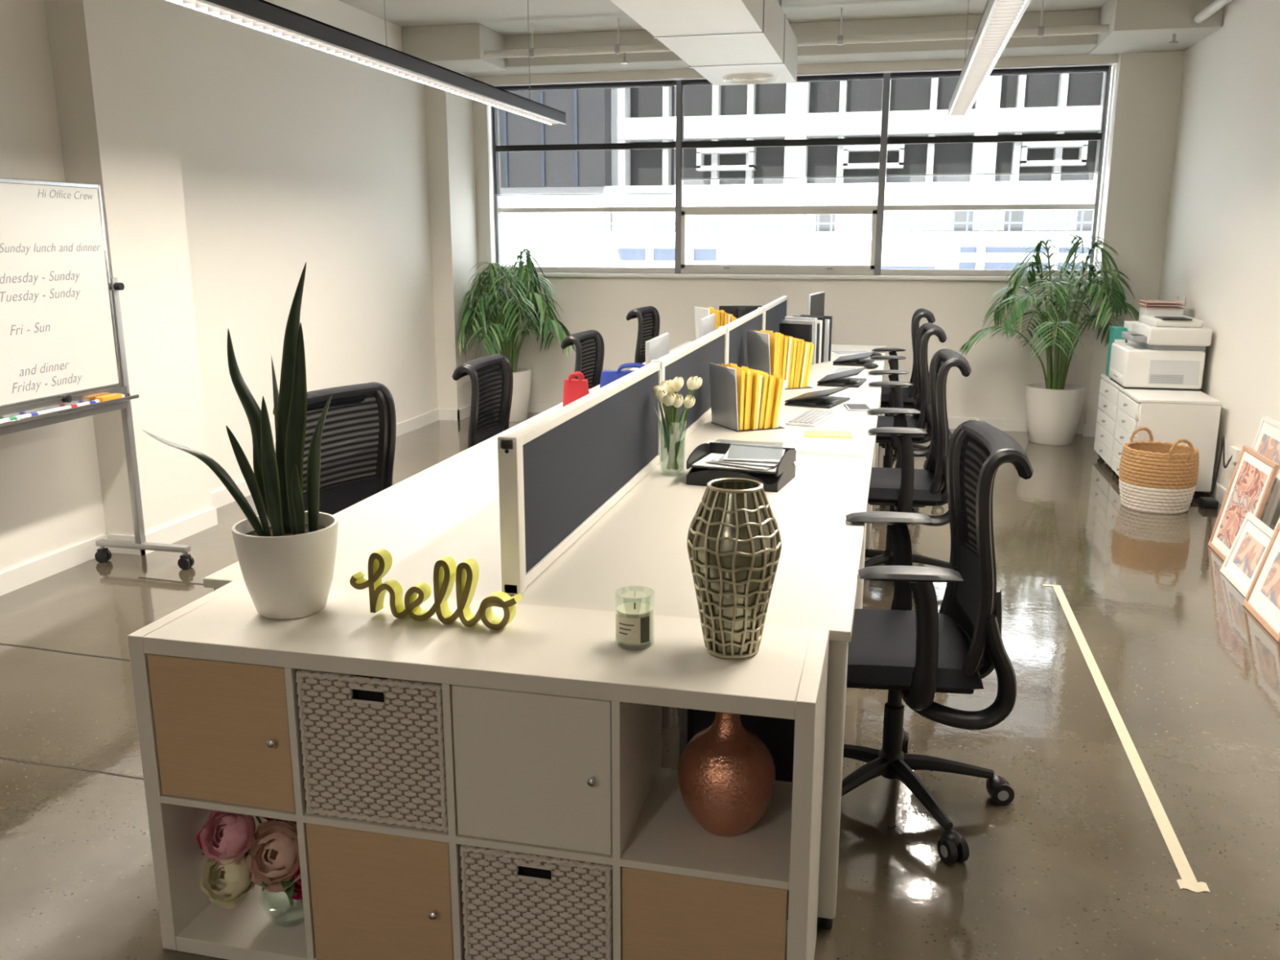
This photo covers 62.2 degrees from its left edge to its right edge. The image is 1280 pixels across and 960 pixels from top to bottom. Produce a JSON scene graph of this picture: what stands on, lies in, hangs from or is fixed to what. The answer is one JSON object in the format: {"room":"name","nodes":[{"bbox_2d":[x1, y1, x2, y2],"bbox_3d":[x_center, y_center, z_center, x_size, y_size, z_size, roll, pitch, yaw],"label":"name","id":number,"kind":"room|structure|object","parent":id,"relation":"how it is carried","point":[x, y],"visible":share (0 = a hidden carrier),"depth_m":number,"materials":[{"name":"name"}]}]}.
{"room":"open-plan office","nodes":[
{"label":"open-plan office","id":0,"kind":"room"},
{"bbox_2d":[0,0,481,573],"bbox_3d":[-3.221,-1.014,4.352,0.860,3.250,11.600,3,13,13],"label":"wall","id":1,"kind":"structure","parent":0,"point":[226,158],"depth_m":6.36,"materials":[{"name":"paint"}]},
{"bbox_2d":[0,404,471,595],"bbox_3d":[-2.908,0.538,4.630,0.245,0.100,11.600,3,13,13],"label":"baseboard","id":2,"kind":"structure","parent":1,"relation":"attached to","point":[20,576],"depth_m":5.54,"materials":[{"name":"paint"}]},
{"bbox_2d":[0,412,1279,959],"bbox_3d":[-0.212,0.779,4.132,7.000,0.152,12.200,3,13,13],"label":"floor","id":3,"kind":"structure","parent":0,"point":[1079,864],"depth_m":3.35,"materials":[{"name":"concrete"}]},
{"bbox_2d":[0,177,194,569],"bbox_3d":[-2.712,-0.268,4.240,0.540,1.845,1.950,3,13,13],"label":"whiteboard","id":4,"kind":"object","parent":3,"relation":"on","point":[62,338],"visible":1,"depth_m":4.71,"materials":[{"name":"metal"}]},
{"bbox_2d":[0,577,203,779],"bbox_3d":[-1.896,0.695,4.163,2.300,0.001,1.718,3,13,13],"label":"joint","id":5,"kind":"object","parent":3,"relation":"on","point":[138,577],"depth_m":4.14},
{"bbox_2d":[272,382,395,515],"bbox_3d":[-0.937,0.226,3.797,0.678,1.080,0.686,7,15,29],"label":"office chair","id":6,"kind":"object","parent":3,"relation":"on","point":[358,441],"visible":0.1,"depth_m":3.89,"materials":[{"name":"black plastic"}]},
{"bbox_2d":[203,454,514,600],"bbox_3d":[-0.533,0.467,3.448,0.796,0.765,1.616,3,13,13],"label":"office desk","id":7,"kind":"object","parent":3,"relation":"on","point":[451,507],"visible":0.2,"depth_m":3.15,"materials":[{"name":"white laminate"}]},
{"bbox_2d":[497,295,788,595],"bbox_3d":[0.431,-0.605,5.544,0.050,0.387,6.403,3,13,13],"label":"screen","id":8,"kind":"object","parent":7,"relation":"on","point":[561,472],"visible":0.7,"depth_m":3.13,"materials":[{"name":"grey fabric"}]},
{"bbox_2d":[127,580,829,959],"bbox_3d":[-0.348,0.708,2.383,1.471,0.770,0.409,3,13,13],"label":"shelf unit","id":9,"kind":"object","parent":3,"relation":"on","point":[553,722],"visible":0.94,"depth_m":2.23,"materials":[{"name":"white wood"}]},
{"bbox_2d":[142,262,338,619],"bbox_3d":[-0.894,-0.089,2.381,0.420,0.785,0.230,3,13,13],"label":"potted plant","id":10,"kind":"object","parent":9,"relation":"on","point":[286,553],"visible":1,"depth_m":2.35,"materials":[{"name":"green plant"}]},
{"bbox_2d":[196,810,302,909],"bbox_3d":[-0.873,0.877,2.502,0.316,0.304,0.254,2,13,7],"label":"bouquet","id":11,"kind":"object","parent":9,"relation":"on","point":[240,855],"visible":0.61,"depth_m":2.41,"materials":[{"name":"pink plant"}]},
{"bbox_2d":[295,669,448,832],"bbox_3d":[-0.522,0.531,2.375,0.330,0.330,0.348,3,13,13],"label":"storage basket","id":12,"kind":"object","parent":9,"relation":"on","point":[373,748],"visible":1,"depth_m":2.22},
{"bbox_2d":[349,548,522,630],"bbox_3d":[-0.456,0.240,2.359,0.410,0.150,0.034,4,13,17],"label":"sign","id":13,"kind":"object","parent":9,"relation":"on","point":[465,575],"visible":1,"depth_m":2.35,"materials":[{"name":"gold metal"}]},
{"bbox_2d":[459,844,613,959],"bbox_3d":[-0.178,0.895,2.374,0.330,0.330,0.348,3,13,13],"label":"storage basket","id":14,"kind":"object","parent":9,"relation":"on","point":[517,905],"visible":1,"depth_m":2.21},
{"bbox_2d":[615,602,652,644],"bbox_3d":[-0.011,0.290,2.225,0.083,0.115,0.084,3,13,13],"label":"jar candle","id":15,"kind":"object","parent":9,"relation":"on","point":[633,620],"visible":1,"depth_m":2.19,"materials":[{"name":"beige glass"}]},
{"bbox_2d":[678,711,775,835],"bbox_3d":[0.182,0.581,2.218,0.204,0.305,0.204,3,13,13],"label":"copper vase","id":16,"kind":"object","parent":9,"relation":"on","point":[726,773],"visible":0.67,"depth_m":2.16,"materials":[{"name":"metal"}]},
{"bbox_2d":[686,477,781,659],"bbox_3d":[0.191,0.180,2.167,0.191,0.354,0.191,-2,13,-10],"label":"vase","id":17,"kind":"object","parent":9,"relation":"on","point":[734,540],"visible":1,"depth_m":2.10,"materials":[{"name":"gold metal"}]},
{"bbox_2d":[452,354,513,448],"bbox_3d":[-0.552,-0.041,5.028,0.678,1.051,0.686,3,13,11],"label":"office chair","id":18,"kind":"object","parent":3,"relation":"on","point":[491,379],"visible":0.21,"depth_m":5.05,"materials":[{"name":"black plastic"}]},
{"bbox_2d":[456,402,563,456],"bbox_3d":[-0.157,0.116,4.984,0.796,0.765,1.616,3,13,13],"label":"office desk","id":19,"kind":"object","parent":3,"relation":"on","point":[488,447],"visible":0.02,"depth_m":4.46,"materials":[{"name":"white laminate"}]},
{"bbox_2d":[562,371,589,407],"bbox_3d":[-0.317,-0.445,5.301,0.141,0.188,0.120,3,13,13],"label":"tote bag","id":20,"kind":"object","parent":19,"relation":"on","point":[574,389],"visible":0.79,"depth_m":5.27,"materials":[{"name":"red fabric"}]},
{"bbox_2d":[645,332,669,364],"bbox_3d":[0.102,-0.467,4.930,0.200,0.395,0.460,3,13,12],"label":"computer monitor","id":21,"kind":"object","parent":19,"relation":"on","point":[656,348],"visible":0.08,"depth_m":4.85,"materials":[{"name":"silver metal"}]},
{"bbox_2d":[454,248,575,422],"bbox_3d":[-1.093,-1.259,9.316,0.990,1.517,1.023,3,13,13],"label":"potted palm","id":22,"kind":"object","parent":3,"relation":"on","point":[522,376],"visible":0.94,"depth_m":9.23,"materials":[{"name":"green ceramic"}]},
{"bbox_2d":[560,329,604,389],"bbox_3d":[-0.160,-0.350,6.381,0.678,1.051,0.686,3,13,13],"label":"office chair","id":23,"kind":"object","parent":3,"relation":"on","point":[588,344],"visible":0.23,"depth_m":6.44,"materials":[{"name":"black plastic"}]},
{"bbox_2d":[588,363,645,393],"bbox_3d":[0.218,-0.235,6.521,0.796,0.765,1.616,3,13,13],"label":"office desk","id":24,"kind":"object","parent":3,"relation":"on","point":[597,387],"visible":0.02,"depth_m":6.11,"materials":[{"name":"white laminate"}]},
{"bbox_2d":[600,363,645,387],"bbox_3d":[-0.035,-0.497,5.484,0.382,0.208,0.160,1,13,3],"label":"tote bag","id":25,"kind":"object","parent":24,"relation":"on","point":[607,377],"visible":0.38,"depth_m":5.45,"materials":[{"name":"blue fabric"}]},
{"bbox_2d":[699,313,715,337],"bbox_3d":[0.415,-0.759,6.211,0.200,0.395,0.460,3,13,12],"label":"computer monitor","id":26,"kind":"object","parent":24,"relation":"on","point":[707,324],"visible":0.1,"depth_m":6.10,"materials":[{"name":"silver metal"}]},
{"bbox_2d":[694,306,737,339],"bbox_3d":[0.536,-0.959,7.090,0.276,0.392,0.270,-4,14,-18],"label":"file sorter","id":27,"kind":"object","parent":24,"relation":"on","point":[722,318],"visible":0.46,"depth_m":6.96,"materials":[{"name":"silver metal"}]},
{"bbox_2d":[626,306,659,363],"bbox_3d":[0.203,-0.731,7.946,0.678,1.097,0.686,4,13,15],"label":"office chair","id":28,"kind":"object","parent":3,"relation":"on","point":[648,317],"visible":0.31,"depth_m":7.95,"materials":[{"name":"black plastic"}]},
{"bbox_2d":[643,341,692,363],"bbox_3d":[0.594,-0.586,8.057,0.796,0.765,1.616,3,13,13],"label":"office desk","id":29,"kind":"object","parent":3,"relation":"on","point":[686,342],"visible":0.02,"depth_m":8.40,"materials":[{"name":"white laminate"}]},
{"bbox_2d":[719,305,761,318],"bbox_3d":[0.787,-1.209,8.346,0.267,0.321,0.230,8,15,33],"label":"computer monitor","id":30,"kind":"object","parent":29,"relation":"on","point":[738,311],"visible":0.16,"depth_m":8.30,"materials":[{"name":"black plastic"}]},
{"bbox_2d":[517,464,870,928],"bbox_3d":[0.263,0.509,3.263,0.796,0.765,1.616,3,13,13],"label":"office desk","id":31,"kind":"object","parent":3,"relation":"on","point":[637,551],"visible":0.47,"depth_m":2.76,"materials":[{"name":"white laminate"}]},
{"bbox_2d":[653,376,702,470],"bbox_3d":[0.131,-0.195,3.815,0.170,0.363,0.165,3,13,13],"label":"tulip","id":32,"kind":"object","parent":31,"relation":"on","point":[664,392],"visible":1,"depth_m":3.80,"materials":[{"name":"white plant"}]},
{"bbox_2d":[686,442,798,492],"bbox_3d":[0.374,-0.059,3.777,0.334,0.115,0.319,5,14,21],"label":"tray","id":33,"kind":"object","parent":31,"relation":"on","point":[774,466],"visible":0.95,"depth_m":3.71,"materials":[{"name":"black plastic"}]},
{"bbox_2d":[657,404,878,605],"bbox_3d":[0.638,0.159,4.799,0.796,0.765,1.616,3,13,13],"label":"office desk","id":34,"kind":"object","parent":3,"relation":"on","point":[859,423],"visible":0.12,"depth_m":4.59,"materials":[{"name":"white laminate"}]},
{"bbox_2d":[706,440,767,444],"bbox_3d":[0.375,-0.110,4.154,0.288,0.040,0.320,3,13,13],"label":"paper stack","id":35,"kind":"object","parent":34,"relation":"on","point":[708,442],"visible":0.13,"depth_m":4.27,"materials":[{"name":"white paper"}]},
{"bbox_2d":[709,362,786,431],"bbox_3d":[0.489,-0.389,4.836,0.267,0.284,0.270,-5,14,-22],"label":"file sorter","id":36,"kind":"object","parent":34,"relation":"on","point":[743,398],"visible":1,"depth_m":4.74,"materials":[{"name":"yellow paper"}]},
{"bbox_2d":[786,408,836,426],"bbox_3d":[0.816,-0.297,5.037,0.140,0.017,0.420,6,14,23],"label":"keyboard","id":37,"kind":"object","parent":34,"relation":"on","point":[811,417],"visible":1,"depth_m":4.98,"materials":[{"name":"white plastic"}]},
{"bbox_2d":[788,441,867,457],"bbox_3d":[0.757,-0.124,4.289,0.300,0.014,0.200,4,13,17],"label":"notebook","id":38,"kind":"object","parent":34,"relation":"on","point":[801,447],"visible":0.82,"depth_m":4.25,"materials":[{"name":"paper"}]},
{"bbox_2d":[804,429,852,438],"bbox_3d":[0.821,-0.202,4.636,0.200,0.010,0.140,2,13,7],"label":"notepad","id":39,"kind":"object","parent":34,"relation":"on","point":[808,433],"visible":1,"depth_m":4.62,"materials":[{"name":"paper"}]},
{"bbox_2d":[843,403,871,411],"bbox_3d":[1.101,-0.367,5.362,0.120,0.008,0.200,1,13,3],"label":"tablet","id":40,"kind":"object","parent":34,"relation":"on","point":[851,407],"visible":0.81,"depth_m":5.33,"materials":[{"name":"grey plastic"}]},
{"bbox_2d":[782,367,883,542],"bbox_3d":[1.014,-0.193,6.336,0.796,0.765,1.616,3,13,13],"label":"office desk","id":41,"kind":"object","parent":3,"relation":"on","point":[870,395],"visible":0.11,"depth_m":6.01,"materials":[{"name":"white laminate"}]},
{"bbox_2d":[746,329,813,389],"bbox_3d":[0.809,-0.703,6.112,0.314,0.329,0.270,-5,14,-22],"label":"file sorter","id":42,"kind":"object","parent":41,"relation":"on","point":[789,357],"visible":0.77,"depth_m":6.02,"materials":[{"name":"yellow paper"}]},
{"bbox_2d":[784,386,849,408],"bbox_3d":[0.929,-0.440,5.536,0.242,0.073,0.340,7,15,28],"label":"laptop","id":43,"kind":"object","parent":41,"relation":"on","point":[821,398],"visible":1,"depth_m":5.46,"materials":[{"name":"black plastic"}]},
{"bbox_2d":[817,367,866,387],"bbox_3d":[1.197,-0.612,6.274,0.242,0.081,0.340,4,14,19],"label":"laptop","id":44,"kind":"object","parent":41,"relation":"on","point":[840,379],"visible":1,"depth_m":6.20,"materials":[{"name":"black plastic"}]},
{"bbox_2d":[829,367,857,377],"bbox_3d":[1.290,-0.682,6.721,0.140,0.017,0.420,4,13,17],"label":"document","id":45,"kind":"object","parent":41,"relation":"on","point":[837,370],"visible":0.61,"depth_m":6.80,"materials":[{"name":"white paper"}]},
{"bbox_2d":[810,344,886,457],"bbox_3d":[1.390,-0.543,7.872,0.796,0.765,1.616,3,13,13],"label":"office desk","id":46,"kind":"object","parent":3,"relation":"on","point":[880,362],"visible":0.02,"depth_m":7.81,"materials":[{"name":"white laminate"}]},
{"bbox_2d":[779,315,832,364],"bbox_3d":[1.141,-0.970,7.322,0.240,0.310,0.306,10,16,37],"label":"binders","id":47,"kind":"object","parent":46,"relation":"on","point":[816,330],"visible":0.67,"depth_m":7.23,"materials":[{"name":"black plastic"}]},
{"bbox_2d":[807,291,824,315],"bbox_3d":[1.320,-1.210,8.102,0.200,0.432,0.520,5,14,21],"label":"computer monitor","id":48,"kind":"object","parent":46,"relation":"on","point":[815,301],"visible":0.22,"depth_m":8.02,"materials":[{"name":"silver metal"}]},
{"bbox_2d":[831,351,871,355],"bbox_3d":[1.587,-0.953,7.936,0.305,0.005,0.208,-3,13,-13],"label":"document","id":49,"kind":"object","parent":46,"relation":"on","point":[840,353],"visible":0.79,"depth_m":7.93,"materials":[{"name":"paper"}]},
{"bbox_2d":[832,351,874,366],"bbox_3d":[1.467,-0.833,7.275,0.241,0.065,0.340,4,14,18],"label":"laptop","id":50,"kind":"object","parent":46,"relation":"on","point":[856,360],"visible":0.88,"depth_m":7.19,"materials":[{"name":"black plastic"}]},
{"bbox_2d":[862,363,878,368],"bbox_3d":[1.515,-0.749,6.966,0.102,0.038,0.064,6,14,23],"label":"computer mouse","id":51,"kind":"object","parent":46,"relation":"on","point":[869,366],"visible":0.97,"depth_m":6.94,"materials":[{"name":"black plastic"}]},
{"bbox_2d":[870,352,881,357],"bbox_3d":[1.683,-0.896,7.609,0.102,0.038,0.064,6,14,23],"label":"computer mouse","id":52,"kind":"object","parent":46,"relation":"on","point":[873,353],"visible":0.41,"depth_m":7.58,"materials":[{"name":"black plastic"}]},
{"bbox_2d":[870,308,935,459],"bbox_3d":[1.842,-0.694,7.785,0.678,1.097,0.686,3,13,13],"label":"office chair","id":53,"kind":"object","parent":3,"relation":"on","point":[909,393],"visible":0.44,"depth_m":7.54,"materials":[{"name":"black plastic"}]},
{"bbox_2d":[867,323,946,511],"bbox_3d":[1.537,-0.390,6.454,0.678,1.097,0.686,3,13,11],"label":"office chair","id":54,"kind":"object","parent":3,"relation":"on","point":[922,420],"visible":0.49,"depth_m":6.22,"materials":[{"name":"black plastic"}]},
{"bbox_2d":[864,348,971,568],"bbox_3d":[1.212,-0.048,4.956,0.678,1.097,0.686,3,13,11],"label":"office chair","id":55,"kind":"object","parent":3,"relation":"on","point":[902,487],"visible":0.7,"depth_m":4.75,"materials":[{"name":"black plastic"}]},
{"bbox_2d":[841,419,1033,864],"bbox_3d":[0.746,0.402,2.990,0.678,1.097,0.686,2,13,7],"label":"office chair","id":56,"kind":"object","parent":3,"relation":"on","point":[918,654],"visible":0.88,"depth_m":2.87,"materials":[{"name":"black plastic"}]},
{"bbox_2d":[959,234,1139,444],"bbox_3d":[3.210,-1.065,8.209,1.384,1.632,1.000,3,13,13],"label":"potted palm","id":57,"kind":"object","parent":3,"relation":"on","point":[1054,406],"visible":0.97,"depth_m":8.33,"materials":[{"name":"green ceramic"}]},
{"bbox_2d":[1093,373,1121,474],"bbox_3d":[3.552,-0.396,7.546,0.503,0.622,0.676,3,13,13],"label":"base cabinet","id":58,"kind":"object","parent":3,"relation":"on","point":[1109,390],"visible":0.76,"depth_m":7.55,"materials":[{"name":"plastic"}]},
{"bbox_2d":[1106,320,1137,377],"bbox_3d":[3.477,-0.937,7.624,0.180,0.398,0.182,3,13,13],"label":"magazine file","id":59,"kind":"object","parent":58,"relation":"on","point":[1115,335],"visible":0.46,"depth_m":7.55,"materials":[{"name":"paper"}]},
{"bbox_2d":[1118,426,1199,514],"bbox_3d":[3.145,-0.060,6.441,0.433,0.459,0.433,12,18,43],"label":"woven basket","id":60,"kind":"object","parent":3,"relation":"on","point":[1159,477],"visible":1,"depth_m":6.30,"materials":[{"name":"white wicker"}]},
{"bbox_2d":[1111,386,1222,497],"bbox_3d":[3.400,-0.254,6.925,0.503,0.622,0.586,3,13,13],"label":"base cabinet","id":61,"kind":"object","parent":3,"relation":"on","point":[1171,416],"visible":0.73,"depth_m":6.63,"materials":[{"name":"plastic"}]},
{"bbox_2d":[1108,315,1212,391],"bbox_3d":[3.519,-0.876,7.207,0.504,0.466,0.560,3,13,13],"label":"printer","id":62,"kind":"object","parent":61,"relation":"on","point":[1167,353],"visible":1,"depth_m":6.98,"materials":[{"name":"white plastic"}]},
{"bbox_2d":[1138,295,1186,321],"bbox_3d":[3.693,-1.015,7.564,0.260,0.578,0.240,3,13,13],"label":"tray","id":63,"kind":"object","parent":62,"relation":"on","point":[1166,308],"visible":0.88,"depth_m":7.43,"materials":[{"name":"plastic"}]},
{"bbox_2d":[1199,436,1240,509],"bbox_3d":[3.511,-0.043,6.447,0.150,0.424,0.234,3,13,13],"label":"power adapter","id":64,"kind":"object","parent":3,"relation":"on","point":[1207,503],"visible":0.99,"depth_m":6.43,"materials":[{"name":"black plastic"}]},
{"bbox_2d":[1208,444,1279,560],"bbox_3d":[3.045,0.139,5.372,0.129,0.552,0.500,3,13,13],"label":"picture frame","id":65,"kind":"object","parent":3,"relation":"on","point":[1254,475],"visible":0.75,"depth_m":5.40,"materials":[{"name":"paper"}]},
{"bbox_2d":[1219,511,1274,597],"bbox_3d":[2.862,0.352,4.985,0.108,0.312,0.430,3,13,13],"label":"picture frame","id":66,"kind":"object","parent":3,"relation":"on","point":[1244,557],"visible":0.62,"depth_m":5.00,"materials":[{"name":"paper"}]},
{"bbox_2d":[1242,522,1279,642],"bbox_3d":[2.705,0.425,4.482,0.118,0.391,0.470,3,13,13],"label":"picture frame","id":67,"kind":"object","parent":3,"relation":"on","point":[1262,599],"visible":1,"depth_m":4.58,"materials":[{"name":"white paper"}]},
{"bbox_2d":[1251,415,1279,526],"bbox_3d":[3.250,0.033,5.566,0.149,0.670,0.550,3,13,13],"label":"picture frame","id":68,"kind":"object","parent":3,"relation":"on","point":[1266,442],"visible":0.32,"depth_m":5.50,"materials":[{"name":"paint"}]},
{"bbox_2d":[1273,517,1279,531],"bbox_3d":[2.958,0.301,4.813,0.148,0.487,0.470,3,13,13],"label":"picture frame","id":69,"kind":"object","parent":3,"relation":"on","point":[1278,521],"visible":0.02,"depth_m":5.02,"materials":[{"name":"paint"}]},
{"bbox_2d":[337,0,1107,35],"bbox_3d":[-0.212,-2.534,3.374,7.000,0.150,12.200,3,13,13],"label":"ceiling","id":70,"kind":"structure","parent":0,"point":[504,17],"depth_m":7.88,"materials":[{"name":"paint"}]},
{"bbox_2d":[163,0,565,124],"bbox_3d":[-1.210,-2.395,4.995,0.122,0.864,5.362,3,13,13],"label":"linear pendant light","id":71,"kind":"object","parent":70,"relation":"hanging from","point":[261,15],"visible":1,"depth_m":4.77,"materials":[{"name":"metal"}]},
{"bbox_2d":[609,0,797,85],"bbox_3d":[-0.232,-2.188,3.432,0.710,0.570,9.350,3,13,13],"label":"ventilation duct","id":72,"kind":"object","parent":70,"relation":"hanging from","point":[726,42],"visible":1,"depth_m":6.14,"materials":[{"name":"metal"}]},
{"bbox_2d":[401,0,1224,76],"bbox_3d":[0.448,-2.821,5.573,6.000,0.270,6.800,3,13,13],"label":"ceiling beam","id":73,"kind":"structure","parent":70,"relation":"attached to","point":[1135,26],"depth_m":8.26,"materials":[{"name":"white paint"}]},
{"bbox_2d":[484,0,1231,64],"bbox_3d":[0.017,-2.425,3.942,5.900,0.335,8.536,3,13,13],"label":"pipe","id":74,"kind":"object","parent":70,"relation":"attached to","point":[1039,32],"visible":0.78,"depth_m":7.80,"materials":[{"name":"metal"}]},
{"bbox_2d":[947,0,1031,117],"bbox_3d":[1.497,-2.268,4.441,0.122,0.864,5.512,3,13,13],"label":"linear pendant light","id":75,"kind":"object","parent":70,"relation":"hanging from","point":[1000,19],"visible":1,"depth_m":4.66,"materials":[{"name":"silver metal"}]},
{"bbox_2d":[471,50,1185,434],"bbox_3d":[0.951,-2.141,9.286,6.630,3.250,0.420,3,13,13],"label":"wall","id":76,"kind":"structure","parent":0,"point":[1145,87],"depth_m":8.99,"materials":[{"name":"paint"}]},
{"bbox_2d":[491,80,679,273],"bbox_3d":[-0.493,-2.705,9.578,1.730,1.640,0.070,3,13,13],"label":"window","id":77,"kind":"structure","parent":76,"relation":"in","point":[498,210],"depth_m":9.61,"materials":[{"name":"paint"}]},
{"bbox_2d":[492,80,675,195],"bbox_3d":[-0.515,-3.017,9.412,1.670,0.945,0.035,3,13,13],"label":"roller blind","id":78,"kind":"object","parent":77,"relation":"attached to","point":[615,138],"visible":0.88,"depth_m":9.40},
{"bbox_2d":[677,73,887,275],"bbox_3d":[1.195,-2.611,9.166,1.750,1.640,0.110,3,13,13],"label":"window","id":79,"kind":"structure","parent":76,"relation":"in","point":[872,269],"depth_m":9.24,"materials":[{"name":"paint"}]},
{"bbox_2d":[680,73,883,179],"bbox_3d":[1.177,-2.985,9.006,1.690,0.825,0.035,3,13,13],"label":"roller blind","id":80,"kind":"object","parent":79,"relation":"attached to","point":[811,126],"visible":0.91,"depth_m":9.01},
{"bbox_2d":[487,271,1097,281],"bbox_3d":[1.176,-1.784,9.296,5.260,0.030,0.250,3,13,13],"label":"sill","id":81,"kind":"structure","parent":76,"relation":"attached to","point":[546,274],"depth_m":9.15,"materials":[{"name":"paint"}]},
{"bbox_2d":[528,401,1096,436],"bbox_3d":[1.313,-0.550,9.394,5.810,0.100,0.135,3,13,13],"label":"baseboard","id":82,"kind":"structure","parent":76,"relation":"attached to","point":[1003,424],"depth_m":9.04,"materials":[{"name":"paint"}]},
{"bbox_2d":[877,65,1111,276],"bbox_3d":[2.892,-2.526,8.792,1.730,1.640,0.070,3,13,13],"label":"window","id":83,"kind":"structure","parent":76,"relation":"in","point":[1095,206],"depth_m":8.86,"materials":[{"name":"paint"}]},
{"bbox_2d":[885,65,1109,176],"bbox_3d":[2.870,-2.900,8.611,1.670,0.815,0.035,3,13,13],"label":"roller blind","id":84,"kind":"object","parent":83,"relation":"attached to","point":[1030,120],"visible":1,"depth_m":8.61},
{"bbox_2d":[1157,0,1279,526],"bbox_3d":[3.002,-0.729,3.106,0.300,3.250,12.000,3,13,13],"label":"wall","id":85,"kind":"structure","parent":0,"point":[1221,252],"depth_m":6.64,"materials":[{"name":"paint"}]},
{"bbox_2d":[1206,478,1275,529],"bbox_3d":[2.788,0.854,3.246,0.015,0.100,11.480,3,13,13],"label":"baseboard","id":86,"kind":"structure","parent":85,"relation":"attached to","point":[1220,492],"depth_m":6.60,"materials":[{"name":"paint"}]},
{"label":"outside","id":87,"kind":"structure","parent":0,"visible":0},
{"bbox_3d":[9.265,0.855,40.058,120.000,0.300,60.100,3,13,13],"label":"street","id":88,"kind":"object","parent":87,"visible":0},
{"bbox_2d":[501,82,1096,270],"bbox_3d":[10.277,-13.855,49.894,56.000,24.000,10.600,3,13,13],"label":"neighbouring building","id":89,"kind":"structure","parent":88,"relation":"on","point":[963,239],"depth_m":47.26,"materials":[{"name":"white painted concrete"},{"name":"glass"}]}
]}

